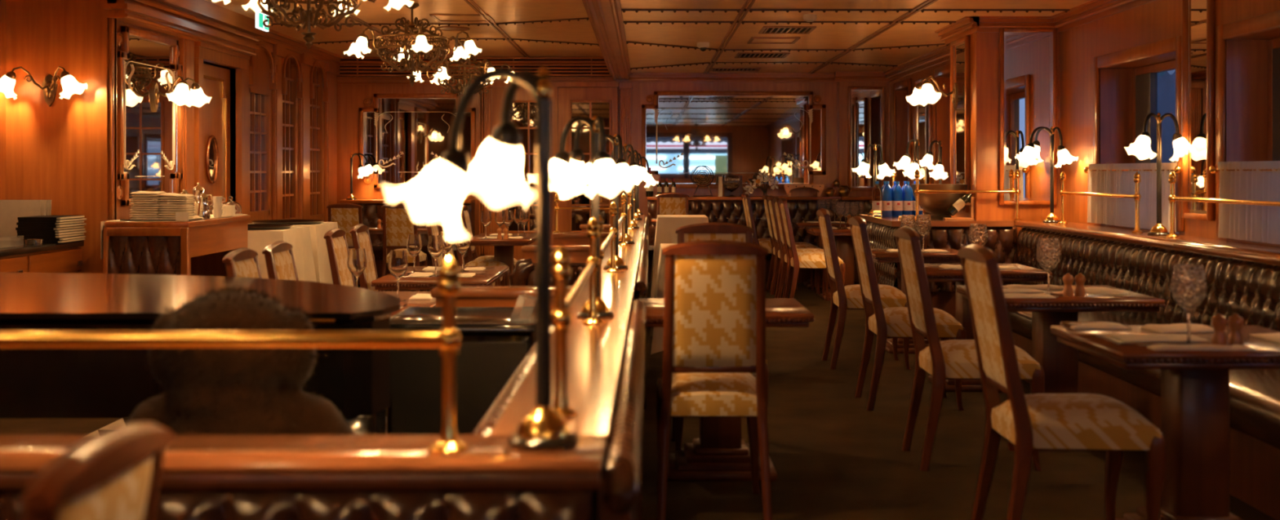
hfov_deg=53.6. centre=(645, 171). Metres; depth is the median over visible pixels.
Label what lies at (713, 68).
ceiling vent
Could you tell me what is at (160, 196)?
folded napkin
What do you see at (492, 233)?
folded napkin
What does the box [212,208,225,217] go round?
coffee cup
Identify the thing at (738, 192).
panel
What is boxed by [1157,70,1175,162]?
building
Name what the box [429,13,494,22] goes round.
ceiling vent
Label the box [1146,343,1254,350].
folded napkin
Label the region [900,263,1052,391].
dining table
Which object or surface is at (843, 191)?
jug
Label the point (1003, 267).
folded napkin
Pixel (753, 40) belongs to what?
ceiling panel
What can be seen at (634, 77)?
trim
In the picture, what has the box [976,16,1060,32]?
trim
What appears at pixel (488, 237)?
folded napkin
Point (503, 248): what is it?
dining table
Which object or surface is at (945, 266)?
folded napkin
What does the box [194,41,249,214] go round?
trim
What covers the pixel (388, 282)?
dining table
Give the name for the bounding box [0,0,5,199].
wall
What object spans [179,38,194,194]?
trim
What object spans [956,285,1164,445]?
dining table
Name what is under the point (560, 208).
brass rail
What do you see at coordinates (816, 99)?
rosette
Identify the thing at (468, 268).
folded napkin
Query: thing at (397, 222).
dining chair
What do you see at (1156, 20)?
wall
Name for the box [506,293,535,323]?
sign holder
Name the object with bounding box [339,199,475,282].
banquette
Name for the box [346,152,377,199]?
lamp
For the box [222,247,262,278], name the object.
dining chair
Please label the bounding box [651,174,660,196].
picture frame
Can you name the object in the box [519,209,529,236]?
wine glass
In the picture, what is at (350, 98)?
wall
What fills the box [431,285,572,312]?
divider
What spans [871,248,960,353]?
dining table
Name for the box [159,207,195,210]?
folded napkin
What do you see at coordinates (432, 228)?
dining chair
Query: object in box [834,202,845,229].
wine glass
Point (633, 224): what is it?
lamp
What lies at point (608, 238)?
brass rail
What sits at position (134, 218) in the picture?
folded napkin
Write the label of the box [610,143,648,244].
lamp
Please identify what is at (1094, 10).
trim
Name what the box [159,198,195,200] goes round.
folded napkin
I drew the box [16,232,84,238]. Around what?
book
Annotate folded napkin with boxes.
[128,212,162,214]
[129,191,166,194]
[129,194,159,196]
[129,198,163,200]
[129,200,162,203]
[129,208,161,210]
[129,209,160,212]
[129,214,161,217]
[129,217,160,219]
[130,195,164,198]
[130,203,161,205]
[130,205,161,208]
[158,192,195,197]
[158,203,194,205]
[158,212,195,214]
[158,213,195,217]
[158,216,195,219]
[159,195,195,198]
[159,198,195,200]
[159,200,195,203]
[159,204,195,208]
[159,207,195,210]
[159,209,195,212]
[408,271,434,276]
[408,293,432,299]
[422,266,439,270]
[459,272,475,276]
[464,266,485,270]
[483,235,497,238]
[489,233,512,235]
[508,235,523,238]
[886,248,897,252]
[921,248,950,252]
[938,264,962,269]
[998,265,1020,269]
[1002,284,1063,289]
[1004,293,1056,297]
[1067,321,1131,329]
[1084,286,1128,294]
[1140,323,1226,333]
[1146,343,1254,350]
[1249,333,1279,343]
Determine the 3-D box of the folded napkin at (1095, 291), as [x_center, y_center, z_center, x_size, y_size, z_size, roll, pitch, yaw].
[2.300,0.600,6.400,0.170,0.018,0.260,0,0,0]
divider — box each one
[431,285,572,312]
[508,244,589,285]
[552,232,610,253]
[579,224,610,232]
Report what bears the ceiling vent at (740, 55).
in the ceiling at (662, 36)
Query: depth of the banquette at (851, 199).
15.90 m
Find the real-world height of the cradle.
0.190 m
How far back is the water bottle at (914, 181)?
11.17 m
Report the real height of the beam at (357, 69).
0.242 m
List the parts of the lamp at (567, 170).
lamp shade, lamp shade, arm, arm, arm, lamp shade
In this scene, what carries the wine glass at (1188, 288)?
on the dining table at (1195, 384)
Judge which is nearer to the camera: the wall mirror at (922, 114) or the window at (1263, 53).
the window at (1263, 53)
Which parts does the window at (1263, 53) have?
frame, panel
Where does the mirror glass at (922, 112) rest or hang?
attached to the wall mirror at (922, 114)
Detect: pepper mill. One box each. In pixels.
[377,218,381,228]
[497,227,502,239]
[502,227,508,239]
[1062,272,1073,297]
[1074,272,1085,297]
[1211,313,1226,345]
[1227,313,1244,345]
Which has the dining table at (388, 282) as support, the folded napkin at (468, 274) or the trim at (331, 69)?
the folded napkin at (468, 274)
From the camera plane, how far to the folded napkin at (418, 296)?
7.01 m
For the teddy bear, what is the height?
0.857 m
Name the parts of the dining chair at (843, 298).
crest rail, leg, leg, seat, leg, leg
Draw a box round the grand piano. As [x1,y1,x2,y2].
[0,271,400,435]
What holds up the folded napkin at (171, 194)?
on the folded napkin at (165, 197)
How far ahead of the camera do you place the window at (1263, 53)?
7.42 m
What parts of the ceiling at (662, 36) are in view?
panel, panel, panel, panel, panel, panel, panel, panel, panel, panel, panel, panel, panel, panel, panel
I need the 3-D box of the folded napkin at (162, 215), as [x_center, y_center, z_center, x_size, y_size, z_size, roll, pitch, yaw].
[-3.397,0.318,9.172,0.200,0.020,0.170,0,0,-1]
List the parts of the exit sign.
green panel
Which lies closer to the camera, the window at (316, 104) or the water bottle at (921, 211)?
the water bottle at (921, 211)
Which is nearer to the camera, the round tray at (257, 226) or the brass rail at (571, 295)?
the brass rail at (571, 295)
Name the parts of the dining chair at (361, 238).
crest rail, leg, leg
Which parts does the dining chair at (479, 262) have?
leg, leg, seat, leg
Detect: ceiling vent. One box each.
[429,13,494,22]
[710,67,760,71]
[734,52,790,57]
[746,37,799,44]
[758,26,816,33]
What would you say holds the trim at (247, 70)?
attached to the wall at (92, 20)
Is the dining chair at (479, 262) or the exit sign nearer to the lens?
the exit sign
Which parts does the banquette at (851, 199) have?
backrest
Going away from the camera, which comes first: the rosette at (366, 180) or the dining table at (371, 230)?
the dining table at (371, 230)
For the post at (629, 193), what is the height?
0.370 m
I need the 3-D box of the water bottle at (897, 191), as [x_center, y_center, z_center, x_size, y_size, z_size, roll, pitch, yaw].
[2.205,0.243,11.099,0.083,0.312,0.085,0,0,0]
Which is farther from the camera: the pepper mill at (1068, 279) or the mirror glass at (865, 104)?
the mirror glass at (865, 104)
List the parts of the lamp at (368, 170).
arm, arm, lamp shade, lamp shade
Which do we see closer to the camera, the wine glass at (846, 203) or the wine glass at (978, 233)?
the wine glass at (978, 233)
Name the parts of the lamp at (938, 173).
lamp shade, arm, lamp shade, arm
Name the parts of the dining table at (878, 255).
moulding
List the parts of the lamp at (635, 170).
arm, arm, lamp shade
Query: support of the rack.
on the banquette at (717, 209)
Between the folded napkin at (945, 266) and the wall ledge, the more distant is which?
the wall ledge
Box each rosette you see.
[116,31,123,46]
[116,185,123,199]
[363,97,372,106]
[363,175,372,184]
[645,94,653,103]
[813,94,821,103]
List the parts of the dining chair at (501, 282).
leg, leg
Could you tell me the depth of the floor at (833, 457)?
6.00 m
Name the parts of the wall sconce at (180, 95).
arm, arm, lamp shade, lamp shade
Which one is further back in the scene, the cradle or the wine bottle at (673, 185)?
the wine bottle at (673, 185)
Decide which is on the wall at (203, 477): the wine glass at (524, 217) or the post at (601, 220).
the post at (601, 220)
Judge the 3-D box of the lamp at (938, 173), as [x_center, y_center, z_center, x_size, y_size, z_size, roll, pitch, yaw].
[2.777,0.022,12.225,0.306,0.655,0.291,0,0,0]
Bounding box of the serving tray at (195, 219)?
[120,217,202,220]
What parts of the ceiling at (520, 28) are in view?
panel, panel, panel, panel, panel, panel, panel, panel, panel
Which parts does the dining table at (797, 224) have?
moulding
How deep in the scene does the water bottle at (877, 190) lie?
11.06 m
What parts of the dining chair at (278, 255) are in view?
leg, crest rail, leg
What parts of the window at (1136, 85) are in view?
panel, frame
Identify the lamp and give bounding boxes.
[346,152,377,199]
[382,66,579,450]
[527,115,635,318]
[582,133,642,269]
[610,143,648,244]
[622,150,650,228]
[627,152,651,219]
[633,156,658,215]
[852,143,895,215]
[893,138,924,214]
[919,140,948,183]
[1014,126,1078,222]
[1124,112,1195,235]
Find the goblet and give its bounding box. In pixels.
[723,175,740,196]
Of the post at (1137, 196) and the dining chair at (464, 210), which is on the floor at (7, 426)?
the dining chair at (464, 210)
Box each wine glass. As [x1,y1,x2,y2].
[346,248,366,287]
[388,249,408,301]
[406,233,422,274]
[427,235,443,276]
[439,231,453,258]
[455,231,470,271]
[480,210,491,239]
[494,209,504,238]
[502,210,513,238]
[513,208,522,235]
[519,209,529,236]
[816,199,826,223]
[822,198,831,211]
[829,199,839,223]
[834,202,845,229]
[841,201,849,228]
[855,201,865,216]
[900,214,915,230]
[915,214,931,253]
[960,233,971,248]
[968,223,988,246]
[1035,237,1061,297]
[1170,263,1207,345]
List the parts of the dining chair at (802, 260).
crest rail, leg, leg, seat rail, seat, leg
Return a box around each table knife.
[401,276,430,277]
[938,268,953,270]
[1085,295,1132,297]
[1135,343,1198,346]
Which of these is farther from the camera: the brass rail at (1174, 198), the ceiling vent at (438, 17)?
the ceiling vent at (438, 17)
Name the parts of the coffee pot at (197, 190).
lid, handle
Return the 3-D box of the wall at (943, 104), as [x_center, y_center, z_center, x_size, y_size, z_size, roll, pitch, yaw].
[3.175,-0.140,13.850,0.150,3.000,5.100,0,0,0]
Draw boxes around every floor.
[0,284,430,435]
[641,282,1275,519]
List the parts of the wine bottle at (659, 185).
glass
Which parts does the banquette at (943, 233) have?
backrest, backrest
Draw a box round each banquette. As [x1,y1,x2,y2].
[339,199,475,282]
[386,306,535,435]
[647,195,840,282]
[840,196,872,282]
[859,214,1017,339]
[1008,221,1279,519]
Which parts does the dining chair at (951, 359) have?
crest rail, leg, rail, leg, seat, seat rail, leg, leg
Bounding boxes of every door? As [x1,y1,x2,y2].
[203,63,230,214]
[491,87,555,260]
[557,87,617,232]
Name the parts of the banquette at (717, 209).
backrest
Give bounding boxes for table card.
[175,212,188,221]
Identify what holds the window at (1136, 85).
in the wall at (1156, 20)
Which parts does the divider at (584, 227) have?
cap rail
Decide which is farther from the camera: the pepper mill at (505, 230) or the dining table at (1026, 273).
the pepper mill at (505, 230)
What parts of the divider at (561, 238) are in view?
cap rail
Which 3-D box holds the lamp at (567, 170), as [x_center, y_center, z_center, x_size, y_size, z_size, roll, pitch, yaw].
[-0.241,0.163,4.564,0.377,0.735,0.307,0,0,33]
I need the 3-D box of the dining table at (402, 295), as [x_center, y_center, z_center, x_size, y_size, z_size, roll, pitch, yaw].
[-1.565,1.085,6.915,0.875,0.750,1.173,0,0,0]
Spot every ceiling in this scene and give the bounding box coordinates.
[205,0,603,57]
[620,0,1092,73]
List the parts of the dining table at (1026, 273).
moulding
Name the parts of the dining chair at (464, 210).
crest rail, leg, leg, seat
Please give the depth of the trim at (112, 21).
9.42 m
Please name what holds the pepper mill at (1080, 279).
on the dining table at (1059, 361)
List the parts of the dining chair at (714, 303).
leg, leg, seat, seat rail, rail, crest rail, leg, leg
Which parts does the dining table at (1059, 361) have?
moulding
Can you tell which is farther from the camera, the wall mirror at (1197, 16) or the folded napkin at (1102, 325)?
the wall mirror at (1197, 16)
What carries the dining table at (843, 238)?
on the floor at (833, 457)
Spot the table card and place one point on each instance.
(179, 215)
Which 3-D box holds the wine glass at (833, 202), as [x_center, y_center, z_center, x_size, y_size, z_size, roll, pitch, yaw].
[2.220,0.467,14.900,0.118,0.284,0.118,0,0,0]
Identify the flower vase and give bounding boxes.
[743,170,778,195]
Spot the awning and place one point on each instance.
(1171, 72)
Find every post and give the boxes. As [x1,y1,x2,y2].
[430,255,467,453]
[551,245,577,418]
[552,193,560,233]
[582,217,603,324]
[599,214,604,298]
[606,201,620,271]
[618,193,628,245]
[627,190,633,229]
[633,186,636,220]
[891,170,896,186]
[914,168,919,220]
[1013,168,1022,220]
[1057,171,1067,223]
[1131,171,1142,232]
[1165,171,1178,237]
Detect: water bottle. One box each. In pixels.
[871,181,881,217]
[881,181,885,216]
[882,181,892,217]
[891,181,896,216]
[893,181,902,217]
[902,181,906,214]
[902,181,912,214]
[911,181,915,214]
[913,181,923,215]
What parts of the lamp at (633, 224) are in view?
arm, lamp shade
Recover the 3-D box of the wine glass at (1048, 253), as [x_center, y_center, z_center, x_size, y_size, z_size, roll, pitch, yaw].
[1.955,0.467,6.150,0.118,0.284,0.118,0,0,0]
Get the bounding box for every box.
[221,204,235,216]
[718,176,722,196]
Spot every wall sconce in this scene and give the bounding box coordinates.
[0,66,88,106]
[151,75,211,111]
[906,75,958,111]
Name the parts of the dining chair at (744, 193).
seat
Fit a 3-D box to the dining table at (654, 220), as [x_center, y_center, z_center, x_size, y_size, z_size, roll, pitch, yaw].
[0.350,0.950,14.250,0.580,0.820,0.500,0,0,0]
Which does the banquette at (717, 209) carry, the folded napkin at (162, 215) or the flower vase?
the flower vase
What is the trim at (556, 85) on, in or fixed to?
attached to the wall at (350, 98)
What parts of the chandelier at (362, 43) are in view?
lamp shade, lamp shade, lamp arm, lamp arm, lamp shade, stem, lamp arm, lamp shade, lamp arm, lamp arm, lamp shade, lamp shade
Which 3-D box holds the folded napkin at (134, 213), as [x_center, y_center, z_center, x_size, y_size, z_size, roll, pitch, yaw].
[-3.604,0.302,9.169,0.200,0.020,0.170,0,0,2]
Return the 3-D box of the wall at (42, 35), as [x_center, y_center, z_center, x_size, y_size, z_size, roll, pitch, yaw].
[-4.585,-0.090,9.500,0.730,3.100,0.200,0,0,0]
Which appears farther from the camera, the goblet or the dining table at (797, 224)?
the goblet
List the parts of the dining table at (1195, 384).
moulding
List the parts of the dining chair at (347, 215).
leg, crest rail, leg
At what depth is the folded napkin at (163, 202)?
9.10 m
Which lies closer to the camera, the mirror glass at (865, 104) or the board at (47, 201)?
the board at (47, 201)
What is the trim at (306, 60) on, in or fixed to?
attached to the wall at (92, 20)
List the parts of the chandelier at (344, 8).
lamp shade, lamp shade, stem, lamp shade, lamp shade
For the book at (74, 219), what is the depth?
8.96 m
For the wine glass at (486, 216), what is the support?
on the dining table at (503, 248)
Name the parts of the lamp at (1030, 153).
lamp shade, lamp shade, arm, arm, arm, lamp shade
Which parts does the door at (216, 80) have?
oval pane, oval frame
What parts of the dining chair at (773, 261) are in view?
crest rail, leg, leg, seat, leg, leg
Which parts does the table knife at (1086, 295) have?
blade, handle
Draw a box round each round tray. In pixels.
[247,223,292,230]
[251,219,324,225]
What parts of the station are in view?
leather panel, panel frame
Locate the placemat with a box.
[1095,333,1211,345]
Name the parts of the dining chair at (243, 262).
leg, crest rail, leg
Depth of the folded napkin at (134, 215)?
9.09 m
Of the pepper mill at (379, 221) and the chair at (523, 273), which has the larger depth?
the pepper mill at (379, 221)
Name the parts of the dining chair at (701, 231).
leg, leg, crest rail, leg, leg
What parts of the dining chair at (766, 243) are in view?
crest rail, leg, seat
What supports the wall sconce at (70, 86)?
attached to the wall at (42, 35)
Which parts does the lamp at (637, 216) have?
arm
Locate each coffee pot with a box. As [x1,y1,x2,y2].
[184,182,213,217]
[194,191,213,218]
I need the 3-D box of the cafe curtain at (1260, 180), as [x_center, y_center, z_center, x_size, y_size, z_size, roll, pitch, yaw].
[3.362,0.165,5.750,0.086,0.440,3.470,0,0,0]
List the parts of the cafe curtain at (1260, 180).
curtain rod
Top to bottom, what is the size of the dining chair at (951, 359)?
1.100 m
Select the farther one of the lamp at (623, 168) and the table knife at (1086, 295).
the lamp at (623, 168)
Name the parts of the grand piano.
lid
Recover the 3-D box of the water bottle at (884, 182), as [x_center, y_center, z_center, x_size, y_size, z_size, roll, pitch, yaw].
[2.115,0.243,11.199,0.083,0.312,0.085,0,0,0]
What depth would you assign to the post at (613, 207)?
6.69 m
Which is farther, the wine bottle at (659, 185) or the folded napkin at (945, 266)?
the wine bottle at (659, 185)
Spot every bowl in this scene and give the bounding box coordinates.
[24,238,43,244]
[911,183,968,218]
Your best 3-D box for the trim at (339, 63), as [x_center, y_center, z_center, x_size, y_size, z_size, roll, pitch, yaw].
[-2.210,-1.426,16.268,3.580,0.087,0.064,0,0,0]
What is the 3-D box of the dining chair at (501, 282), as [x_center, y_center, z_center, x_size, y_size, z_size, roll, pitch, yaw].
[-1.664,0.910,12.000,0.615,1.100,0.440,0,0,0]
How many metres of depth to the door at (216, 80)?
11.95 m
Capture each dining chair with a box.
[18,422,174,519]
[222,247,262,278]
[262,240,298,280]
[323,228,355,286]
[326,203,374,257]
[349,223,380,291]
[381,203,426,291]
[426,222,497,285]
[437,222,505,285]
[456,209,510,285]
[459,204,517,267]
[649,243,677,364]
[656,192,688,218]
[656,240,772,519]
[671,222,768,456]
[741,192,769,241]
[743,193,798,289]
[762,194,817,293]
[767,195,825,297]
[773,196,829,300]
[778,197,845,297]
[816,208,910,368]
[848,215,966,410]
[893,226,1044,471]
[957,244,1166,519]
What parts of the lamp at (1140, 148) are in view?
lamp shade, arm, arm, lamp shade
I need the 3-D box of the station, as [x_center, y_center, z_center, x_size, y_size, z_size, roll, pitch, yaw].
[-3.550,0.910,9.700,0.600,1.100,1.440,0,0,0]
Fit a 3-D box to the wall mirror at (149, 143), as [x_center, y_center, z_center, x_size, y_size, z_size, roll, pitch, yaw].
[-3.975,-0.420,10.170,0.050,1.376,1.276,0,0,0]
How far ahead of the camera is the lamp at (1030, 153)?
9.89 m
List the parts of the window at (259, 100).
pane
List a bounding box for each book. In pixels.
[15,225,84,230]
[16,220,84,225]
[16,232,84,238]
[17,215,84,219]
[17,217,86,222]
[17,222,86,227]
[17,227,84,232]
[17,230,86,235]
[23,235,85,240]
[23,237,84,243]
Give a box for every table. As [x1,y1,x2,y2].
[348,242,457,259]
[368,227,427,291]
[371,266,508,291]
[378,291,435,434]
[470,233,535,273]
[636,297,814,480]
[648,214,708,297]
[651,218,657,225]
[791,222,849,287]
[804,226,853,300]
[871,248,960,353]
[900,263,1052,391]
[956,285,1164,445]
[1049,325,1279,519]
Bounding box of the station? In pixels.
[102,215,250,276]
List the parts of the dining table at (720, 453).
moulding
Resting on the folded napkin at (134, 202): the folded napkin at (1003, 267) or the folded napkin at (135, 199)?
the folded napkin at (135, 199)
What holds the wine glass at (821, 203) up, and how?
on the dining table at (797, 224)
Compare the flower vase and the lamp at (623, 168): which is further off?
the flower vase
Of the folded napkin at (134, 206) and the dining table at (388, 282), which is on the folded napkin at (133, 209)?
the folded napkin at (134, 206)
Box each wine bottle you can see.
[645,167,653,196]
[657,177,662,194]
[664,177,668,193]
[671,177,675,192]
[946,189,974,216]
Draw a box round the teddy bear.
[122,284,356,435]
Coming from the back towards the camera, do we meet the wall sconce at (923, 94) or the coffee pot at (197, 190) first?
the wall sconce at (923, 94)
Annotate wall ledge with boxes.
[869,200,931,214]
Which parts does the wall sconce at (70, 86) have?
lamp shade, arm, arm, lamp shade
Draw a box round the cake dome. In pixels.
[222,196,243,215]
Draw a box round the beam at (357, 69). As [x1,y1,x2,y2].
[336,57,612,76]
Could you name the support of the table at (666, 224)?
on the floor at (833, 457)
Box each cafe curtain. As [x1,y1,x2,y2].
[1084,162,1182,231]
[1208,160,1279,244]
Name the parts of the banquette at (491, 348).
panel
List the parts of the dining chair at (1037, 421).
crest rail, leg, rail, leg, seat, seat rail, leg, leg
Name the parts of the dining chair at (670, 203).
leg, crest rail, leg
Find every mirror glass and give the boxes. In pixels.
[852,91,879,186]
[916,80,928,183]
[954,41,964,208]
[1187,0,1206,214]
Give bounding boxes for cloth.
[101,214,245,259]
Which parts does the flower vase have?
vase glass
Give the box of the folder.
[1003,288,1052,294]
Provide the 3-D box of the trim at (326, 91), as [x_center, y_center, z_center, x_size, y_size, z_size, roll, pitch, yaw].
[-3.990,-1.105,15.340,0.120,0.490,0.780,0,0,0]
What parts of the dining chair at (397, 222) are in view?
leg, crest rail, rail, seat, leg, leg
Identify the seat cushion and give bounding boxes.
[648,242,817,259]
[1008,311,1279,448]
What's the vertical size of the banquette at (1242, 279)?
0.960 m
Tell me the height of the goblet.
0.270 m
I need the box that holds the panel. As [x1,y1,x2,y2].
[724,175,742,196]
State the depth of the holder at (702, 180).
15.96 m
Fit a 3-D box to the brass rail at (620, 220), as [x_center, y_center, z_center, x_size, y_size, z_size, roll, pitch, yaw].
[-0.167,0.320,8.100,0.025,0.025,2.000,0,0,0]
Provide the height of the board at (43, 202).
0.300 m
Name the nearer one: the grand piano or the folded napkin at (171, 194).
the grand piano
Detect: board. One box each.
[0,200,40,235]
[40,200,46,215]
[45,200,48,215]
[48,200,51,215]
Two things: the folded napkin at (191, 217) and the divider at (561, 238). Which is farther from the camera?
the divider at (561, 238)
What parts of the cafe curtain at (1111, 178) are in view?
curtain rod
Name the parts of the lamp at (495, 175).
lamp shade, arm, lamp shade, arm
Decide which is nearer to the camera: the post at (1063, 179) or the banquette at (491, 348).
the banquette at (491, 348)
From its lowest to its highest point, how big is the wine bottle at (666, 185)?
0.221 m
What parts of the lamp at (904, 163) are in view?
lamp shade, arm, lamp shade, arm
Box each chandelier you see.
[211,0,413,49]
[343,2,481,86]
[407,40,511,94]
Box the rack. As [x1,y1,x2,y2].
[783,184,824,196]
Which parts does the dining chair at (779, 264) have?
crest rail, leg, leg, seat, leg, leg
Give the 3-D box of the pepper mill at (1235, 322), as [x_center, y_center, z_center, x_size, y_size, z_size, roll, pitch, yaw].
[2.060,0.553,4.425,0.052,0.114,0.051,0,0,0]
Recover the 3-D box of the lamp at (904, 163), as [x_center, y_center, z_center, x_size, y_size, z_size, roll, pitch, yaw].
[2.371,0.052,11.357,0.304,0.695,0.267,0,0,0]
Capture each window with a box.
[248,88,270,217]
[281,57,297,219]
[309,66,323,219]
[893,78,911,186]
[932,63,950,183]
[1093,35,1184,231]
[1215,10,1279,235]
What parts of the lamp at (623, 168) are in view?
lamp shade, arm, arm, lamp shade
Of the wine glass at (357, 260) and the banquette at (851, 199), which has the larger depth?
the banquette at (851, 199)
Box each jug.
[826,187,835,196]
[833,179,840,186]
[838,185,851,196]
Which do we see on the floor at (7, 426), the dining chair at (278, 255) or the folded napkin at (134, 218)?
the dining chair at (278, 255)
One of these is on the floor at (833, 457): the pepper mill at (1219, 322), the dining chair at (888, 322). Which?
the dining chair at (888, 322)
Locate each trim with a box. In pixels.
[104,0,264,55]
[108,0,116,220]
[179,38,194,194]
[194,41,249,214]
[245,59,248,223]
[248,44,278,89]
[253,28,343,69]
[271,44,285,219]
[281,53,304,97]
[297,53,313,219]
[309,61,329,102]
[324,62,339,222]
[337,77,613,84]
[338,62,605,63]
[478,83,493,257]
[480,82,618,256]
[618,82,632,225]
[628,72,837,82]
[834,71,888,81]
[882,44,950,81]
[934,16,979,44]
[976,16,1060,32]
[1050,0,1155,32]
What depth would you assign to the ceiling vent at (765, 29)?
11.23 m
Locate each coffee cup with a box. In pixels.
[212,195,225,203]
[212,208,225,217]
[213,202,225,209]
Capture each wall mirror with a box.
[116,26,182,206]
[358,93,475,188]
[641,91,826,188]
[847,86,884,191]
[914,75,932,183]
[950,35,969,212]
[999,27,1057,204]
[1181,0,1214,220]
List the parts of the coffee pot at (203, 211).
lid, handle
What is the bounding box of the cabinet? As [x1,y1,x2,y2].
[0,240,84,273]
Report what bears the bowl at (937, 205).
on the banquette at (943, 233)
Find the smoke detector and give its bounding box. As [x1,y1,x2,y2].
[803,13,817,22]
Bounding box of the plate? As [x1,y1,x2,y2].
[1060,321,1081,328]
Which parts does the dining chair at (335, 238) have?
leg, crest rail, leg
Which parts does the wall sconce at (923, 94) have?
lamp shade, lamp shade, arm, arm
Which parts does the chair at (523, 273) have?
cap rail, backrest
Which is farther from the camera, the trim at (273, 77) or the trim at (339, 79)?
the trim at (339, 79)
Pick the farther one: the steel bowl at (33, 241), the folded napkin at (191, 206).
the folded napkin at (191, 206)
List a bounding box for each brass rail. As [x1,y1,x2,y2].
[0,331,439,347]
[559,207,622,209]
[566,259,595,311]
[600,229,615,252]
[618,213,625,226]
[920,190,1015,193]
[1062,191,1133,198]
[1171,196,1279,206]
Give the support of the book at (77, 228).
on the book at (80, 231)
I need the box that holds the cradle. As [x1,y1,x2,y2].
[942,196,974,219]
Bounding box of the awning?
[1157,69,1175,75]
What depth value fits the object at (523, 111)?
16.21 m
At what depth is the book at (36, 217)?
9.03 m
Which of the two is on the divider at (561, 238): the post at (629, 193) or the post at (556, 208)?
the post at (556, 208)
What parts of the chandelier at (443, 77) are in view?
lamp shade, lamp arm, lamp shade, lamp shade, lamp arm, stem, lamp arm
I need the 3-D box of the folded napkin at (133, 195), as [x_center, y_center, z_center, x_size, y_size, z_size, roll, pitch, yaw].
[-3.600,0.170,9.166,0.200,0.020,0.170,0,0,2]
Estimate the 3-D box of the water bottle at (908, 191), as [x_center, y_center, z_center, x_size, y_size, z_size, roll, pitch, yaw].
[2.295,0.243,11.099,0.083,0.312,0.085,0,0,0]
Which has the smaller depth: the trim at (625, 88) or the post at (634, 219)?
the post at (634, 219)
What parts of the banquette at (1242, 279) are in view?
backrest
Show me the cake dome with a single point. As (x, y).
(237, 206)
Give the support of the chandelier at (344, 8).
hanging from the ceiling at (520, 28)
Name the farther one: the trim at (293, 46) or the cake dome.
the trim at (293, 46)
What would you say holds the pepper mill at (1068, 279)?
on the dining table at (1059, 361)
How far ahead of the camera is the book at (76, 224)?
8.96 m
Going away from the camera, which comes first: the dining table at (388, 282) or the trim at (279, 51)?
the dining table at (388, 282)
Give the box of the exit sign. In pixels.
[255,12,268,31]
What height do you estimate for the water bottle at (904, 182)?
0.312 m
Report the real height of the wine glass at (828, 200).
0.284 m
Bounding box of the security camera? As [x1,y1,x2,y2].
[697,41,709,51]
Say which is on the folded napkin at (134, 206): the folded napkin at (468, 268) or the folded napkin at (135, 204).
the folded napkin at (135, 204)
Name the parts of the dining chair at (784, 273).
crest rail, leg, leg, seat, leg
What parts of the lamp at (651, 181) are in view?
arm, lamp shade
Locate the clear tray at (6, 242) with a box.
[0,235,23,248]
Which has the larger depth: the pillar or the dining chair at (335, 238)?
the pillar
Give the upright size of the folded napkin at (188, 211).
0.020 m
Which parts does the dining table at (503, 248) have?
moulding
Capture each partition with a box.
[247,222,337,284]
[247,226,316,281]
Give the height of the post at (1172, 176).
0.400 m
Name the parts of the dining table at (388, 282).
moulding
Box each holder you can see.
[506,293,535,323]
[692,165,713,196]
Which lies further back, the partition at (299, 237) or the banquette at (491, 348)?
the partition at (299, 237)
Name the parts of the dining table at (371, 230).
moulding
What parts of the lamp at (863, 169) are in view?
lamp shade, arm, arm, lamp shade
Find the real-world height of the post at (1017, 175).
0.420 m
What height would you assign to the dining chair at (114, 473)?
1.100 m
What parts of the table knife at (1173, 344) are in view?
blade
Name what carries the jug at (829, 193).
on the banquette at (717, 209)
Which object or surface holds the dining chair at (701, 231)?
on the floor at (833, 457)
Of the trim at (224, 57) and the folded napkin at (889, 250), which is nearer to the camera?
the folded napkin at (889, 250)
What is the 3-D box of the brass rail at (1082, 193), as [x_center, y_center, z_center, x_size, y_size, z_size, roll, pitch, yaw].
[3.200,0.165,8.985,0.025,0.025,1.470,0,0,0]
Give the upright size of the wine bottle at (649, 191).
0.368 m
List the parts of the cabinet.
drawer, drawer, handle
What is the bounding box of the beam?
[582,0,631,80]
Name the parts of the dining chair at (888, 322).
crest rail, leg, rail, leg, seat, seat rail, leg, leg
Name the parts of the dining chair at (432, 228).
leg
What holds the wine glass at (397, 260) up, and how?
on the dining table at (402, 295)
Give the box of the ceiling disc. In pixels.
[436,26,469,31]
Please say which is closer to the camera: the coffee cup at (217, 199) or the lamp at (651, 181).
the coffee cup at (217, 199)
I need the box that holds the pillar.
[953,32,1060,235]
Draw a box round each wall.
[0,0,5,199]
[0,214,648,519]
[5,0,77,215]
[77,0,324,273]
[337,76,837,284]
[837,81,889,196]
[889,59,950,188]
[1060,0,1279,246]
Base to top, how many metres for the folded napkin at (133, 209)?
0.020 m
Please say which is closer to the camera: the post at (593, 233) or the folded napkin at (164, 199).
the post at (593, 233)
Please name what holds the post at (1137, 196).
on the banquette at (1242, 279)
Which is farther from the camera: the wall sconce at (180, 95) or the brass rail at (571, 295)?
the wall sconce at (180, 95)
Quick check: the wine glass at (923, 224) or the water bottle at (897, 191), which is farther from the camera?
the water bottle at (897, 191)
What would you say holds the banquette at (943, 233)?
on the floor at (833, 457)
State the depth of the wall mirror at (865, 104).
16.10 m
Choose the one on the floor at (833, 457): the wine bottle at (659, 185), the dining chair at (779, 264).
the dining chair at (779, 264)
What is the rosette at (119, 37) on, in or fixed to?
attached to the wall mirror at (149, 143)
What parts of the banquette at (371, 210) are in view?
backrest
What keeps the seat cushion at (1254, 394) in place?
on the banquette at (1242, 279)
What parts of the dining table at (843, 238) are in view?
moulding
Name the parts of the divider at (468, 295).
cap rail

